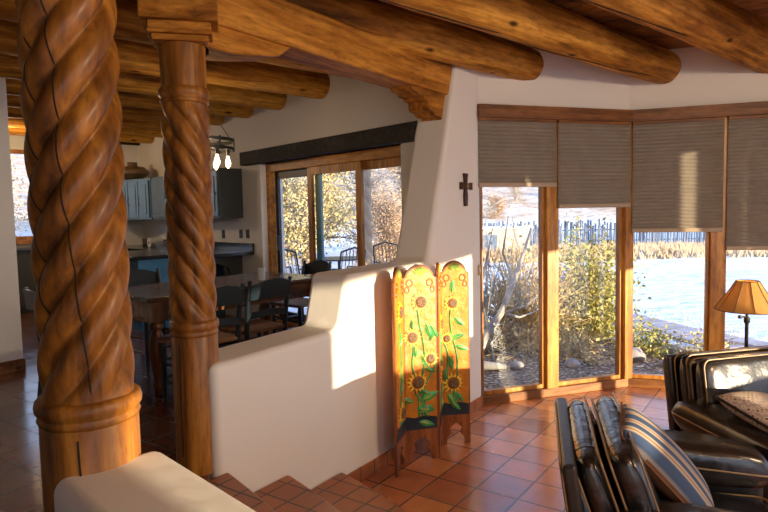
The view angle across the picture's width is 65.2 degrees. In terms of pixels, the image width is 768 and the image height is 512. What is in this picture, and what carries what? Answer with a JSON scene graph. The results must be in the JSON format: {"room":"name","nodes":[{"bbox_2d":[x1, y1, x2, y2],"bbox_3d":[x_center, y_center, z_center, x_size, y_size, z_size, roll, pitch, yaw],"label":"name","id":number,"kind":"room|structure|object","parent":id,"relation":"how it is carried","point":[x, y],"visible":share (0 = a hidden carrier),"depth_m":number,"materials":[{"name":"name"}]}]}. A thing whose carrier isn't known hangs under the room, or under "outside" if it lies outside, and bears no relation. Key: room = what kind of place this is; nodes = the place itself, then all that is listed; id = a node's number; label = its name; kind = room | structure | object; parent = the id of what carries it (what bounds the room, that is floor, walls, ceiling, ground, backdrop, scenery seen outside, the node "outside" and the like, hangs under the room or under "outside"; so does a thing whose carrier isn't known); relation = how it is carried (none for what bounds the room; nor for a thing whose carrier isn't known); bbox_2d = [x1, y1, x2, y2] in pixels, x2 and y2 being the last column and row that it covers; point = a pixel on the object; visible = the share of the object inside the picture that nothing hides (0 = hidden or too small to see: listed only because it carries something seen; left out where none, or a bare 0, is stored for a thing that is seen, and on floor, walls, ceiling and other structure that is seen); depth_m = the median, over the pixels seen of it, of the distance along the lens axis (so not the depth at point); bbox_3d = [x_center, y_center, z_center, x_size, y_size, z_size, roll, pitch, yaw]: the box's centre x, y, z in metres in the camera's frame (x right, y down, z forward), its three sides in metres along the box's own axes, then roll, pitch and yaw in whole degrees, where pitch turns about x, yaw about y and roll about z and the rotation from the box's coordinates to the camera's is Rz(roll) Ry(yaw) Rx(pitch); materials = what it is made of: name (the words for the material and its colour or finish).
{"room":"traditional dwelling","nodes":[
{"label":"traditional dwelling","id":0,"kind":"room"},
{"bbox_2d":[0,77,22,362],"bbox_3d":[-4.306,-0.402,4.137,0.140,3.100,3.200,2,5,35],"label":"wall","id":1,"kind":"structure","parent":0,"point":[11,348],"depth_m":5.36,"materials":[{"name":"paint"}]},
{"bbox_2d":[0,358,25,373],"bbox_3d":[-4.211,1.096,4.199,0.013,0.100,3.204,2,5,35],"label":"baseboard","id":2,"kind":"structure","parent":1,"relation":"attached to","point":[19,364],"depth_m":5.41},
{"bbox_2d":[9,135,142,247],"bbox_3d":[-7.236,-0.509,7.959,7.948,3.300,0.260,-5,5,-42],"label":"wall","id":3,"kind":"structure","parent":0,"point":[134,236],"depth_m":10.34,"materials":[{"name":"paint"}]},
{"bbox_2d":[10,149,32,244],"bbox_3d":[-6.080,-0.868,8.813,2.150,1.450,0.200,-5,5,-42],"label":"window","id":4,"kind":"structure","parent":3,"relation":"in","point":[19,239],"depth_m":9.24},
{"bbox_2d":[120,142,139,145],"bbox_3d":[-4.493,-1.943,10.171,0.750,0.100,0.150,-5,5,-42],"label":"trim","id":5,"kind":"structure","parent":3,"relation":"attached to","point":[122,143],"depth_m":10.22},
{"bbox_2d":[0,313,291,511],"bbox_3d":[-3.982,1.262,3.898,10.300,0.200,14.194,-2,4,-9],"label":"floor","id":6,"kind":"structure","parent":0,"point":[20,466],"depth_m":4.00,"materials":[{"name":"tile"}]},
{"bbox_2d":[16,248,36,313],"bbox_3d":[-5.790,0.392,8.705,3.420,0.940,0.620,-5,5,-42],"label":"base cabinet","id":7,"kind":"object","parent":6,"relation":"on","point":[25,277],"visible":0.02,"depth_m":8.78,"materials":[{"name":"wood"}]},
{"bbox_2d":[22,287,41,397],"bbox_3d":[-2.362,0.652,4.503,0.468,0.872,0.562,2,5,41],"label":"dining chair","id":8,"kind":"object","parent":6,"relation":"on","point":[29,296],"visible":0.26,"depth_m":4.36,"materials":[{"name":"paint"}]},
{"bbox_2d":[15,0,141,511],"bbox_3d":[-0.976,-0.060,1.929,0.370,2.590,0.370,-2,4,-14],"label":"spiral column","id":9,"kind":"structure","parent":6,"relation":"on","point":[86,412],"depth_m":1.83,"materials":[{"name":"wood"}]},
{"bbox_2d":[128,250,170,330],"bbox_3d":[-3.142,0.416,7.794,0.720,0.910,1.440,-5,5,-42],"label":"kitchen island","id":10,"kind":"object","parent":6,"relation":"on","point":[150,260],"visible":0.28,"depth_m":7.30,"materials":[{"name":"wood"}]},
{"bbox_2d":[128,268,170,369],"bbox_3d":[-2.185,0.567,5.660,0.562,0.872,0.468,2,5,38],"label":"dining chair","id":11,"kind":"object","parent":6,"relation":"on","point":[137,276],"visible":0.24,"depth_m":5.74,"materials":[{"name":"paint"}]},
{"bbox_2d":[137,0,218,475],"bbox_3d":[-1.023,-0.145,3.166,0.370,2.590,0.370,-2,4,-14],"label":"spiral column","id":12,"kind":"structure","parent":6,"relation":"on","point":[180,31],"depth_m":3.07,"materials":[{"name":"wood"}]},
{"bbox_2d":[158,283,244,399],"bbox_3d":[-1.322,0.634,4.455,0.562,0.872,0.468,2,5,41],"label":"dining chair","id":13,"kind":"object","parent":6,"relation":"on","point":[227,295],"visible":0.42,"depth_m":4.43,"materials":[{"name":"paint"}]},
{"bbox_2d":[215,264,224,315],"bbox_3d":[-3.417,0.349,9.203,0.617,0.860,2.900,-5,5,-42],"label":"base cabinet","id":14,"kind":"object","parent":6,"relation":"on","point":[219,269],"visible":0.02,"depth_m":8.29,"materials":[{"name":"blue wood"}]},
{"bbox_2d":[127,239,253,274],"bbox_3d":[-3.150,0.079,8.877,0.627,0.588,3.780,-5,5,-42],"label":"countertop","id":15,"kind":"structure","parent":14,"relation":"on","point":[226,254],"depth_m":7.86,"materials":[{"name":"stone"}]},
{"bbox_2d":[147,237,163,247],"bbox_3d":[-3.571,-0.213,9.372,0.210,0.150,0.150,-5,5,-42],"label":"paper roll","id":16,"kind":"object","parent":15,"relation":"on","point":[151,242],"visible":0.91,"depth_m":9.31,"materials":[{"name":"white paper"}]},
{"bbox_2d":[128,272,313,395],"bbox_3d":[-1.488,0.620,5.434,0.950,0.765,1.800,2,5,41],"label":"dining table","id":17,"kind":"object","parent":6,"relation":"on","point":[150,302],"visible":0.37,"depth_m":4.77,"materials":[{"name":"wood"}]},
{"bbox_2d":[258,268,264,279],"bbox_3d":[-1.131,0.166,5.550,0.068,0.110,0.068,-1,4,0],"label":"glass tumbler","id":18,"kind":"object","parent":17,"relation":"on","point":[261,271],"visible":0.99,"depth_m":5.52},
{"bbox_2d":[218,276,291,347],"bbox_3d":[-1.043,0.596,4.913,0.562,0.872,0.468,2,5,41],"label":"dining chair","id":19,"kind":"object","parent":6,"relation":"on","point":[272,287],"visible":0.73,"depth_m":4.77,"materials":[{"name":"paint"}]},
{"bbox_2d":[269,260,331,333],"bbox_3d":[-0.840,0.493,6.329,0.468,0.872,0.562,2,5,41],"label":"dining chair","id":20,"kind":"object","parent":6,"relation":"on","point":[314,267],"visible":0.41,"depth_m":6.34,"materials":[{"name":"paint"}]},
{"bbox_2d":[54,451,255,511],"bbox_3d":[0.161,1.250,0.926,0.350,1.070,3.000,-5,6,-44],"label":"wall","id":21,"kind":"structure","parent":0,"point":[152,481],"depth_m":1.73,"materials":[{"name":"paint"}]},
{"bbox_2d":[138,74,417,319],"bbox_3d":[-1.877,-0.480,8.124,0.320,3.600,7.199,-5,5,-42],"label":"wall","id":22,"kind":"structure","parent":0,"point":[349,105],"depth_m":7.29,"materials":[{"name":"paint"}]},
{"bbox_2d":[122,178,152,219],"bbox_3d":[-4.014,-0.908,9.751,0.605,0.635,1.330,-5,5,-42],"label":"upper cabinet","id":23,"kind":"object","parent":22,"relation":"attached to","point":[137,192],"visible":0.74,"depth_m":9.36,"materials":[{"name":"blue wood"}]},
{"bbox_2d":[124,162,148,179],"bbox_3d":[-4.068,-1.367,9.713,0.500,0.285,0.500,-1,4,0],"label":"clay pot","id":24,"kind":"object","parent":23,"relation":"on","point":[132,170],"visible":0.67,"depth_m":9.57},
{"bbox_2d":[151,176,165,218],"bbox_3d":[-3.044,-0.866,8.864,0.368,0.635,1.250,-5,5,-42],"label":"upper cabinet","id":25,"kind":"object","parent":22,"relation":"attached to","point":[158,196],"visible":0.32,"depth_m":8.99,"materials":[{"name":"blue wood"}]},
{"bbox_2d":[142,239,253,251],"bbox_3d":[-2.933,-0.181,9.060,0.027,0.104,3.780,-5,5,-42],"label":"backsplash","id":26,"kind":"structure","parent":22,"relation":"attached to","point":[218,245],"depth_m":8.06,"materials":[{"name":"stone"}]},
{"bbox_2d":[211,168,242,217],"bbox_3d":[-2.293,-0.823,8.033,0.368,0.635,0.950,-5,5,-42],"label":"upper cabinet","id":27,"kind":"object","parent":22,"relation":"attached to","point":[226,195],"visible":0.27,"depth_m":7.67,"materials":[{"name":"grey wood"}]},
{"bbox_2d":[239,121,417,165],"bbox_3d":[-0.702,-1.176,6.515,0.200,0.165,3.170,-5,5,-42],"label":"trim","id":28,"kind":"structure","parent":22,"relation":"attached to","point":[391,135],"depth_m":6.15,"materials":[{"name":"wood"}]},
{"bbox_2d":[266,145,400,326],"bbox_3d":[-0.572,-0.104,6.675,0.165,2.000,2.540,-5,5,-42],"label":"door","id":29,"kind":"structure","parent":22,"relation":"in","point":[386,157],"depth_m":6.84,"materials":[{"name":"brown wood"}]},
{"bbox_2d":[208,66,480,492],"bbox_3d":[-0.133,-0.258,4.448,0.340,3.600,3.160,2,5,35],"label":"wall","id":30,"kind":"structure","parent":0,"point":[312,403],"depth_m":4.08,"materials":[{"name":"paint"}]},
{"bbox_2d":[205,0,451,121],"bbox_3d":[-0.261,-1.330,4.221,0.260,0.485,2.770,2,5,35],"label":"beam","id":31,"kind":"structure","parent":30,"relation":"on","point":[249,30],"depth_m":3.87,"materials":[{"name":"wood"}]},
{"bbox_2d":[347,395,483,481],"bbox_3d":[0.109,1.484,4.554,0.012,0.100,2.950,2,5,35],"label":"baseboard","id":32,"kind":"structure","parent":30,"relation":"attached to","point":[373,466],"depth_m":4.36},
{"bbox_2d":[459,173,472,205],"bbox_3d":[0.734,-0.589,5.336,0.042,0.290,0.200,2,5,35],"label":"wall cross","id":33,"kind":"object","parent":30,"relation":"attached to","point":[464,185],"visible":1,"depth_m":5.33,"materials":[{"name":"brown wood"}]},
{"bbox_2d":[479,123,558,394],"bbox_3d":[1.306,0.013,5.847,0.820,2.635,0.155,-2,4,-18],"label":"window","id":34,"kind":"structure","parent":30,"relation":"in","point":[548,212],"depth_m":5.90,"materials":[{"name":"wood"}]},
{"bbox_2d":[478,117,556,186],"bbox_3d":[1.268,-0.973,5.664,0.830,0.639,0.034,-2,4,-18],"label":"pleated shade","id":35,"kind":"object","parent":34,"relation":"attached to","point":[513,152],"visible":1,"depth_m":5.66,"materials":[{"name":"fabric"}]},
{"bbox_2d":[481,378,627,404],"bbox_3d":[1.729,1.352,6.079,1.682,0.085,0.160,-2,4,-18],"label":"trim","id":36,"kind":"structure","parent":30,"relation":"attached to","point":[613,383],"depth_m":5.98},
{"bbox_2d":[360,387,668,511],"bbox_3d":[-0.360,1.939,-0.231,11.200,0.120,13.270,-1,4,0],"label":"floor","id":37,"kind":"structure","parent":0,"point":[510,462],"depth_m":4.41,"materials":[{"name":"tile"}]},
{"bbox_2d":[210,473,274,511],"bbox_3d":[-0.381,1.435,2.541,1.546,0.498,0.524,2,5,38],"label":"step","id":38,"kind":"structure","parent":37,"relation":"on","point":[226,482],"depth_m":2.95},
{"bbox_2d":[254,475,340,511],"bbox_3d":[-0.145,1.495,2.897,1.500,0.320,0.653,2,5,35],"label":"step","id":39,"kind":"structure","parent":37,"relation":"on","point":[286,494],"depth_m":3.26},
{"bbox_2d":[312,473,406,511],"bbox_3d":[0.000,1.562,3.107,1.500,0.150,1.153,2,5,35],"label":"step","id":40,"kind":"structure","parent":37,"relation":"on","point":[345,493],"depth_m":3.62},
{"bbox_2d":[391,260,470,476],"bbox_3d":[0.331,0.792,4.523,0.168,1.475,0.882,3,6,43],"label":"folding screen","id":41,"kind":"object","parent":37,"relation":"on","point":[431,339],"visible":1,"depth_m":4.47,"materials":[{"name":"yellow wood"}]},
{"bbox_2d":[628,378,664,388],"bbox_3d":[3.330,1.317,6.101,1.602,0.085,0.160,0,4,17],"label":"trim","id":42,"kind":"structure","parent":37,"relation":"on","point":[632,382],"depth_m":6.21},
{"bbox_2d":[554,392,767,511],"bbox_3d":[1.311,1.185,2.720,1.022,0.904,1.165,0,4,14],"label":"leather armchair","id":43,"kind":"object","parent":37,"relation":"on","point":[611,474],"visible":0.86,"depth_m":2.68,"materials":[{"name":"leather"}]},
{"bbox_2d":[568,400,618,511],"bbox_3d":[1.010,1.069,2.789,0.321,0.598,0.880,0,4,14],"label":"cushion","id":44,"kind":"object","parent":43,"relation":"on","point":[593,445],"depth_m":2.46,"materials":[{"name":"leather"}]},
{"bbox_2d":[595,396,658,510],"bbox_3d":[1.133,1.024,2.753,0.305,0.563,0.880,0,4,14],"label":"cushion","id":45,"kind":"object","parent":43,"relation":"on","point":[627,484],"depth_m":2.38,"materials":[{"name":"leather"}]},
{"bbox_2d":[620,402,713,506],"bbox_3d":[1.254,0.925,2.683,0.386,0.397,0.507,0,4,22],"label":"throw pillow","id":46,"kind":"object","parent":43,"relation":"on","point":[673,474],"visible":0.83,"depth_m":2.52,"materials":[{"name":"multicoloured fabric"}]},
{"bbox_2d":[655,488,767,511],"bbox_3d":[1.423,1.262,2.697,0.750,0.182,0.720,0,4,14],"label":"seat cushion","id":47,"kind":"object","parent":43,"relation":"on","point":[735,499],"depth_m":2.89,"materials":[{"name":"leather"}]},
{"bbox_2d":[663,345,767,505],"bbox_3d":[2.461,1.085,3.592,1.285,0.934,1.044,-2,4,-14],"label":"leather armchair","id":48,"kind":"object","parent":37,"relation":"on","point":[693,380],"visible":0.62,"depth_m":3.65,"materials":[{"name":"leather"}]},
{"bbox_2d":[679,346,767,400],"bbox_3d":[2.373,0.912,3.909,1.000,0.612,0.231,-2,4,-14],"label":"cushion","id":49,"kind":"object","parent":48,"relation":"on","point":[691,364],"depth_m":3.78,"materials":[{"name":"leather"}]},
{"bbox_2d":[695,352,767,402],"bbox_3d":[2.406,0.898,3.778,1.000,0.573,0.228,-2,4,-14],"label":"cushion","id":50,"kind":"object","parent":48,"relation":"on","point":[716,374],"depth_m":3.66,"materials":[{"name":"leather"}]},
{"bbox_2d":[716,391,767,432],"bbox_3d":[2.148,0.875,3.342,0.481,0.204,0.377,-3,5,-29],"label":"throw pillow","id":51,"kind":"object","parent":48,"relation":"on","point":[751,406],"visible":1,"depth_m":3.28,"materials":[{"name":"woven cloth"}]},
{"bbox_2d":[714,279,767,346],"bbox_3d":[2.588,0.836,4.293,0.418,1.328,0.414,-1,4,0],"label":"floor lamp","id":52,"kind":"object","parent":37,"relation":"on","point":[747,297],"visible":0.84,"depth_m":4.17,"materials":[{"name":"black iron"},{"name":"parchment"}]},
{"bbox_2d":[376,0,767,31],"bbox_3d":[-1.432,-1.784,3.604,9.905,0.025,13.798,-5,5,-42],"label":"boards","id":53,"kind":"object","parent":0,"point":[759,8],"visible":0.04,"depth_m":4.74,"materials":[{"name":"brown wood"}]},
{"bbox_2d":[9,128,154,143],"bbox_3d":[-6.184,-1.818,7.876,6.362,0.309,0.357,-5,5,-42],"label":"log","id":54,"kind":"object","parent":53,"relation":"attached to","point":[12,131],"visible":0.16,"depth_m":9.60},
{"bbox_2d":[7,107,160,129],"bbox_3d":[-5.074,-1.755,6.647,6.361,0.308,0.343,-5,5,-42],"label":"log","id":55,"kind":"object","parent":53,"relation":"attached to","point":[13,112],"visible":0.16,"depth_m":8.07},
{"bbox_2d":[8,118,162,137],"bbox_3d":[-5.615,-1.786,7.246,6.362,0.308,0.349,-5,5,-42],"label":"log","id":56,"kind":"object","parent":53,"relation":"attached to","point":[13,122],"visible":0.16,"depth_m":8.84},
{"bbox_2d":[7,95,224,125],"bbox_3d":[-4.553,-1.726,6.071,6.360,0.310,0.339,-5,5,-42],"label":"log","id":57,"kind":"object","parent":53,"relation":"attached to","point":[12,100],"visible":0.18,"depth_m":7.34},
{"bbox_2d":[6,78,253,117],"bbox_3d":[-4.049,-1.698,5.513,6.360,0.308,0.336,-5,5,-42],"label":"log","id":58,"kind":"object","parent":53,"relation":"attached to","point":[13,86],"visible":0.21,"depth_m":6.67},
{"bbox_2d":[0,54,286,109],"bbox_3d":[-3.523,-1.666,4.931,6.360,0.308,0.342,-5,5,-42],"label":"log","id":59,"kind":"object","parent":53,"relation":"attached to","point":[129,82],"visible":0.34,"depth_m":6.29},
{"bbox_2d":[0,19,329,98],"bbox_3d":[-2.969,-1.635,4.318,6.360,0.308,0.338,-5,5,-42],"label":"log","id":60,"kind":"object","parent":53,"relation":"attached to","point":[134,57],"visible":0.48,"depth_m":5.58,"materials":[{"name":"wood"}]},
{"bbox_2d":[0,0,352,78],"bbox_3d":[-2.352,-1.599,3.635,6.361,0.309,0.322,-5,5,-42],"label":"log","id":61,"kind":"object","parent":53,"relation":"attached to","point":[129,27],"visible":0.15,"depth_m":4.04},
{"bbox_2d":[208,106,234,169],"bbox_3d":[-1.612,-1.313,5.339,0.524,1.060,0.524,-1,4,0],"label":"chandelier","id":62,"kind":"object","parent":53,"relation":"hanging from","point":[217,145],"visible":0.44,"depth_m":5.36,"materials":[{"name":"black metal"}]},
{"bbox_2d":[213,151,218,169],"bbox_3d":[-1.559,-0.889,5.564,0.052,0.180,0.052,-1,4,0],"label":"bulb","id":63,"kind":"object","parent":62,"relation":"attached to","point":[214,165],"depth_m":5.55,"materials":[{"name":"glass"}]},
{"bbox_2d":[214,148,219,166],"bbox_3d":[-1.456,-0.868,5.234,0.052,0.180,0.052,-1,4,0],"label":"bulb","id":64,"kind":"object","parent":62,"relation":"attached to","point":[217,161],"depth_m":5.22,"materials":[{"name":"glass"}]},
{"bbox_2d":[225,149,230,168],"bbox_3d":[-1.412,-0.882,5.429,0.052,0.180,0.052,-1,4,0],"label":"bulb","id":65,"kind":"object","parent":62,"relation":"attached to","point":[228,163],"depth_m":5.41,"materials":[{"name":"glass"}]},
{"bbox_2d":[288,0,543,80],"bbox_3d":[-1.369,-1.593,3.248,7.502,0.322,0.367,-5,5,-42],"label":"log","id":66,"kind":"object","parent":53,"relation":"attached to","point":[426,37],"visible":0.66,"depth_m":4.68,"materials":[{"name":"wood"}]},
{"bbox_2d":[380,0,680,83],"bbox_3d":[-0.411,-1.599,3.051,8.661,0.340,0.377,-5,5,-42],"label":"log","id":67,"kind":"object","parent":53,"relation":"attached to","point":[543,25],"visible":1,"depth_m":4.45,"materials":[{"name":"wood"}]},
{"bbox_2d":[583,0,767,73],"bbox_3d":[0.358,-1.664,2.745,9.400,0.415,0.447,-5,5,-42],"label":"log","id":68,"kind":"object","parent":53,"relation":"attached to","point":[723,29],"visible":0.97,"depth_m":4.42,"materials":[{"name":"wood"}]},
{"bbox_2d":[478,47,767,109],"bbox_3d":[4.698,-1.388,-1.173,3.808,0.760,15.473,-2,4,-16],"label":"wall","id":69,"kind":"structure","parent":0,"point":[704,77],"depth_m":5.85,"materials":[{"name":"paint"}]},
{"bbox_2d":[477,104,632,121],"bbox_3d":[1.658,-1.376,5.854,1.732,0.120,0.215,-2,4,-18],"label":"trim","id":70,"kind":"structure","parent":69,"relation":"attached to","point":[483,110],"depth_m":5.73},
{"bbox_2d":[559,123,633,385],"bbox_3d":[2.120,-0.022,6.112,0.897,2.635,0.155,-2,4,-18],"label":"window","id":71,"kind":"structure","parent":69,"relation":"in","point":[624,235],"depth_m":6.20,"materials":[{"name":"wood"}]},
{"bbox_2d":[557,120,630,207],"bbox_3d":[2.088,-0.903,5.936,0.844,0.849,0.035,-2,4,-18],"label":"pleated shade","id":72,"kind":"object","parent":71,"relation":"attached to","point":[594,156],"visible":1,"depth_m":5.93,"materials":[{"name":"fabric"}]},
{"bbox_2d":[632,117,728,379],"bbox_3d":[2.977,-0.039,6.099,0.865,2.635,0.155,0,4,17],"label":"window","id":73,"kind":"structure","parent":69,"relation":"in","point":[715,242],"depth_m":5.95,"materials":[{"name":"wood"}]},
{"bbox_2d":[632,117,724,232],"bbox_3d":[2.909,-0.791,5.954,0.820,1.109,0.034,0,4,17],"label":"pleated shade","id":74,"kind":"object","parent":73,"relation":"attached to","point":[678,165],"visible":1,"depth_m":5.95,"materials":[{"name":"fabric"}]},
{"bbox_2d":[631,101,767,122],"bbox_3d":[3.267,-1.411,5.884,1.602,0.120,0.215,0,4,17],"label":"trim","id":75,"kind":"structure","parent":69,"relation":"attached to","point":[747,108],"depth_m":5.83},
{"bbox_2d":[624,21,767,48],"bbox_3d":[-2.534,-1.881,3.695,15.390,0.200,14.242,-1,4,0],"label":"ceiling","id":76,"kind":"structure","parent":0,"point":[656,37],"depth_m":5.57,"materials":[{"name":"brown wood"}]},
{"label":"outside","id":77,"kind":"structure","parent":0,"visible":0},
{"bbox_2d":[10,154,767,341],"bbox_3d":[9.729,-13.379,58.223,140.000,22.168,136.000,-1,4,0],"label":"ground","id":78,"kind":"structure","parent":77,"point":[672,282],"depth_m":19.39,"materials":[{"name":"snow"}]},
{"bbox_2d":[11,155,27,233],"bbox_3d":[-9.578,-1.374,13.135,3.866,4.548,4.140,-3,5,-28],"label":"tree","id":79,"kind":"object","parent":78,"relation":"on","point":[13,155],"visible":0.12,"depth_m":14.18,"materials":[{"name":"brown plant"}]},
{"bbox_2d":[11,154,28,235],"bbox_3d":[-12.232,-1.759,17.361,4.157,4.358,3.769,2,5,42],"label":"tree","id":80,"kind":"object","parent":78,"relation":"on","point":[16,213],"visible":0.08,"depth_m":17.83,"materials":[{"name":"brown plant"}]},
{"bbox_2d":[288,297,308,314],"bbox_3d":[0.008,0.942,8.316,2.600,0.260,4.749,-5,5,-42],"label":"patio slab","id":81,"kind":"object","parent":78,"relation":"on","point":[291,309],"depth_m":8.92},
{"bbox_2d":[285,249,301,312],"bbox_3d":[-1.286,0.346,8.772,0.563,0.964,0.576,1,5,31],"label":"patio chair","id":82,"kind":"object","parent":81,"relation":"on","point":[294,252],"visible":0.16,"depth_m":8.46,"materials":[{"name":"black metal"}]},
{"bbox_2d":[316,256,355,268],"bbox_3d":[-0.712,0.397,9.650,0.840,0.729,0.840,-1,4,0],"label":"patio table","id":83,"kind":"object","parent":81,"relation":"on","point":[334,258],"visible":0.2,"depth_m":9.54,"materials":[{"name":"black metal"}]},
{"bbox_2d":[331,247,365,269],"bbox_3d":[-0.596,0.342,8.626,0.563,0.964,0.576,-5,6,-43],"label":"patio chair","id":84,"kind":"object","parent":81,"relation":"on","point":[346,250],"visible":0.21,"depth_m":8.35,"materials":[{"name":"black metal"}]},
{"bbox_2d":[363,170,372,264],"bbox_3d":[-0.259,-0.391,9.395,0.162,2.300,0.162,1,5,31],"label":"patio post","id":85,"kind":"object","parent":81,"relation":"on","point":[367,173],"visible":0.45,"depth_m":9.32,"materials":[{"name":"brown wood"}]},
{"bbox_2d":[373,242,397,263],"bbox_3d":[0.153,0.261,9.564,0.563,0.964,0.576,-3,5,-29],"label":"patio chair","id":86,"kind":"object","parent":81,"relation":"on","point":[388,243],"visible":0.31,"depth_m":9.72,"materials":[{"name":"black metal"}]},
{"bbox_2d":[283,172,342,256],"bbox_3d":[-3.314,-3.023,20.836,4.143,6.366,5.054,3,6,44],"label":"evergreen tree","id":87,"kind":"object","parent":78,"relation":"on","point":[339,172],"visible":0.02,"depth_m":20.83,"materials":[{"name":"green plant"}]},
{"bbox_2d":[282,171,376,274],"bbox_3d":[-1.878,-1.792,14.398,4.296,5.053,4.600,-2,4,-6],"label":"tree","id":88,"kind":"object","parent":78,"relation":"on","point":[300,226],"visible":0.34,"depth_m":14.12,"materials":[{"name":"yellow plant"}]},
{"bbox_2d":[323,167,400,244],"bbox_3d":[-0.597,-2.037,19.068,3.862,4.831,3.538,-3,4,-26],"label":"bare tree","id":89,"kind":"object","parent":78,"relation":"on","point":[377,178],"visible":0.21,"depth_m":19.07,"materials":[{"name":"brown plant"}]},
{"bbox_2d":[337,180,401,265],"bbox_3d":[0.175,-0.514,13.464,2.286,2.397,2.073,0,4,15],"label":"tree","id":90,"kind":"object","parent":78,"relation":"on","point":[388,227],"visible":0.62,"depth_m":13.13,"materials":[{"name":"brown plant"}]},
{"bbox_2d":[350,167,518,241],"bbox_3d":[1.193,-2.020,16.535,4.065,5.085,3.724,-4,5,-34],"label":"bare tree","id":91,"kind":"object","parent":78,"relation":"on","point":[395,170],"visible":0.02,"depth_m":16.48,"materials":[{"name":"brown plant"}]},
{"bbox_2d":[483,193,511,218],"bbox_3d":[7.414,-3.253,39.784,2.582,2.165,2.341,-1,4,-3],"label":"bush","id":92,"kind":"object","parent":78,"relation":"on","point":[495,199],"visible":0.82,"depth_m":39.46,"materials":[{"name":"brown plant"}]},
{"bbox_2d":[483,226,532,251],"bbox_3d":[5.287,-0.711,28.327,3.100,1.350,1.900,-1,4,0],"label":"garden shed","id":93,"kind":"object","parent":78,"relation":"on","point":[499,231],"visible":0.37,"depth_m":27.51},
{"bbox_2d":[499,187,528,200],"bbox_3d":[10.108,-5.234,46.124,2.622,2.624,2.402,-2,4,-10],"label":"bush","id":94,"kind":"object","parent":78,"relation":"on","point":[514,189],"visible":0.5,"depth_m":45.95,"materials":[{"name":"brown plant"}]},
{"bbox_2d":[531,213,654,344],"bbox_3d":[2.934,0.355,8.741,1.877,2.289,1.829,2,5,38],"label":"evergreen shrub","id":95,"kind":"object","parent":78,"relation":"on","point":[592,304],"visible":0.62,"depth_m":8.52,"materials":[{"name":"green plant"}]},
{"bbox_2d":[484,219,704,246],"bbox_3d":[17.280,-1.148,30.026,25.800,1.701,0.212,-1,4,0],"label":"fence","id":96,"kind":"object","parent":78,"relation":"on","point":[685,236],"visible":0.18,"depth_m":29.98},
{"bbox_2d":[484,337,766,388],"bbox_3d":[3.779,1.371,6.567,6.500,0.095,4.100,-1,4,0],"label":"garden bed","id":97,"kind":"object","parent":78,"relation":"on","point":[529,374],"depth_m":7.06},
{"bbox_2d":[483,227,520,357],"bbox_3d":[1.245,0.434,8.005,1.209,1.700,1.042,0,4,19],"label":"shrub","id":98,"kind":"object","parent":97,"relation":"on","point":[490,343],"visible":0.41,"depth_m":7.87,"materials":[{"name":"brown plant"}]},
{"bbox_2d":[483,216,537,370],"bbox_3d":[1.468,0.433,7.171,1.229,1.826,0.495,-2,4,-13],"label":"dead branch","id":99,"kind":"object","parent":97,"relation":"on","point":[488,366],"visible":0.71,"depth_m":7.23,"materials":[{"name":"wood"}]},
{"bbox_2d":[509,361,523,369],"bbox_3d":[1.569,1.296,7.104,0.181,0.106,0.180,-1,4,0],"label":"rock","id":100,"kind":"object","parent":97,"relation":"on","point":[515,365],"visible":0.99,"depth_m":7.05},
{"bbox_2d":[483,205,605,359],"bbox_3d":[1.916,0.392,8.319,2.122,2.218,2.194,1,5,30],"label":"dry shrub","id":101,"kind":"object","parent":97,"relation":"on","point":[520,337],"visible":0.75,"depth_m":8.14,"materials":[{"name":"yellow plant"}]},
{"bbox_2d":[528,307,614,369],"bbox_3d":[2.329,1.055,7.442,1.042,0.843,1.114,-1,4,0],"label":"dry shrub","id":102,"kind":"object","parent":97,"relation":"on","point":[577,353],"visible":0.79,"depth_m":7.38,"materials":[{"name":"yellow plant"}]},
{"bbox_2d":[564,358,580,368],"bbox_3d":[2.231,1.275,7.110,0.185,0.124,0.201,-1,4,0],"label":"rock","id":103,"kind":"object","parent":97,"relation":"on","point":[574,363],"visible":0.96,"depth_m":7.04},
{"bbox_2d":[632,347,645,361],"bbox_3d":[3.065,1.216,7.417,0.308,0.194,0.336,-1,4,0],"label":"rock","id":104,"kind":"object","parent":97,"relation":"on","point":[638,353],"visible":0.48,"depth_m":7.28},
{"bbox_2d":[601,317,702,360],"bbox_3d":[3.399,1.172,7.736,1.143,0.773,1.164,1,5,33],"label":"plant","id":105,"kind":"object","parent":97,"relation":"on","point":[658,343],"visible":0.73,"depth_m":7.62,"materials":[{"name":"green plant"}]},
{"bbox_2d":[666,345,688,353],"bbox_3d":[3.727,1.200,7.608,0.264,0.155,0.259,-1,4,0],"label":"rock","id":106,"kind":"object","parent":97,"relation":"on","point":[671,348],"visible":0.48,"depth_m":7.54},
{"bbox_2d":[650,328,741,360],"bbox_3d":[3.942,1.218,7.194,1.274,0.788,1.075,-3,4,-25],"label":"plant","id":107,"kind":"object","parent":97,"relation":"on","point":[692,341],"visible":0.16,"depth_m":7.28,"materials":[{"name":"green plant"}]},
{"bbox_2d":[483,240,767,262],"bbox_3d":[14.015,-0.465,25.555,24.344,0.745,8.177,-1,4,0],"label":"dry grass","id":108,"kind":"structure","parent":78,"relation":"on","point":[660,250],"depth_m":22.99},
{"bbox_2d":[490,296,767,348],"bbox_3d":[4.062,1.069,9.724,1.200,0.045,7.368,-3,4,-26],"label":"flagstone path","id":109,"kind":"structure","parent":78,"relation":"on","point":[657,323],"depth_m":8.71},
{"bbox_2d":[611,304,765,347],"bbox_3d":[4.797,1.111,8.878,3.368,0.090,6.468,-2,4,-10],"label":"grass","id":110,"kind":"structure","parent":78,"relation":"on","point":[677,304],"depth_m":9.58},
{"bbox_3d":[3.734,-0.038,5.865,0.740,2.635,0.155,0,4,17],"label":"window","id":111,"kind":"structure","parent":0,"visible":0},
{"bbox_2d":[726,114,767,249],"bbox_3d":[3.665,-0.701,5.727,0.687,1.289,0.034,0,4,17],"label":"pleated shade","id":112,"kind":"object","parent":111,"relation":"attached to","point":[747,178],"visible":1,"depth_m":5.78,"materials":[{"name":"fabric"}]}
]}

